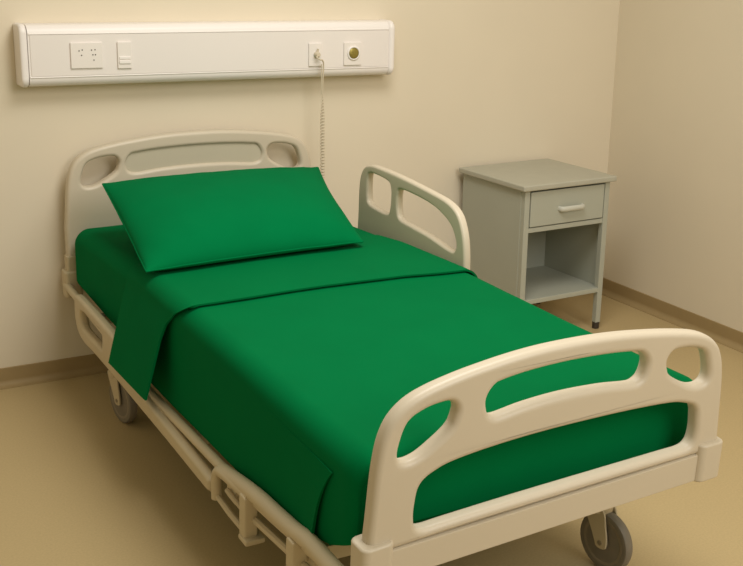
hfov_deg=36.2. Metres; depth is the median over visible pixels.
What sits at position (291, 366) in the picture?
blanket
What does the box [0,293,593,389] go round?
baseboard
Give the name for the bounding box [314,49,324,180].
cord
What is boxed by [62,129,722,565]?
hospital bed
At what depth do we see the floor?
3.35 m
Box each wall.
[0,0,619,367]
[603,0,742,331]
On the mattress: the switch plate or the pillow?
the pillow
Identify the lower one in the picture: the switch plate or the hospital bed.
the hospital bed
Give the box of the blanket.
[108,235,692,545]
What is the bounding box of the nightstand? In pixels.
[459,158,616,328]
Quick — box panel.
[13,19,394,87]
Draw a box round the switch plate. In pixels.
[117,42,131,68]
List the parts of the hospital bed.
head post, rail, headboard, deck rail, recess panel, corner post, rail, footboard, foot rail, corner post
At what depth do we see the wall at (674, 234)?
4.84 m
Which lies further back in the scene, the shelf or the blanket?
the shelf
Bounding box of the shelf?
[525,265,597,303]
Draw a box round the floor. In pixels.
[0,294,742,565]
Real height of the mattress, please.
0.316 m
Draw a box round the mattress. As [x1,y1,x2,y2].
[75,225,466,522]
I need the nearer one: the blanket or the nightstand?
the blanket
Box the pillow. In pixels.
[102,167,363,271]
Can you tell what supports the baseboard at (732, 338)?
attached to the wall at (674, 234)
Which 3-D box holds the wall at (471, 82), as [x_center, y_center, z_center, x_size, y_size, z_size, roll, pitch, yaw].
[-1.841,-0.859,3.582,6.825,2.700,0.100,-8,19,-27]
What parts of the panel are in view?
socket plate, panel, cord socket plate, button plate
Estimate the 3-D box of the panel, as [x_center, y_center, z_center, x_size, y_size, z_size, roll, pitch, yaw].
[-0.561,-0.852,4.174,1.444,0.212,0.109,-7,18,-27]
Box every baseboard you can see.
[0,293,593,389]
[602,277,742,352]

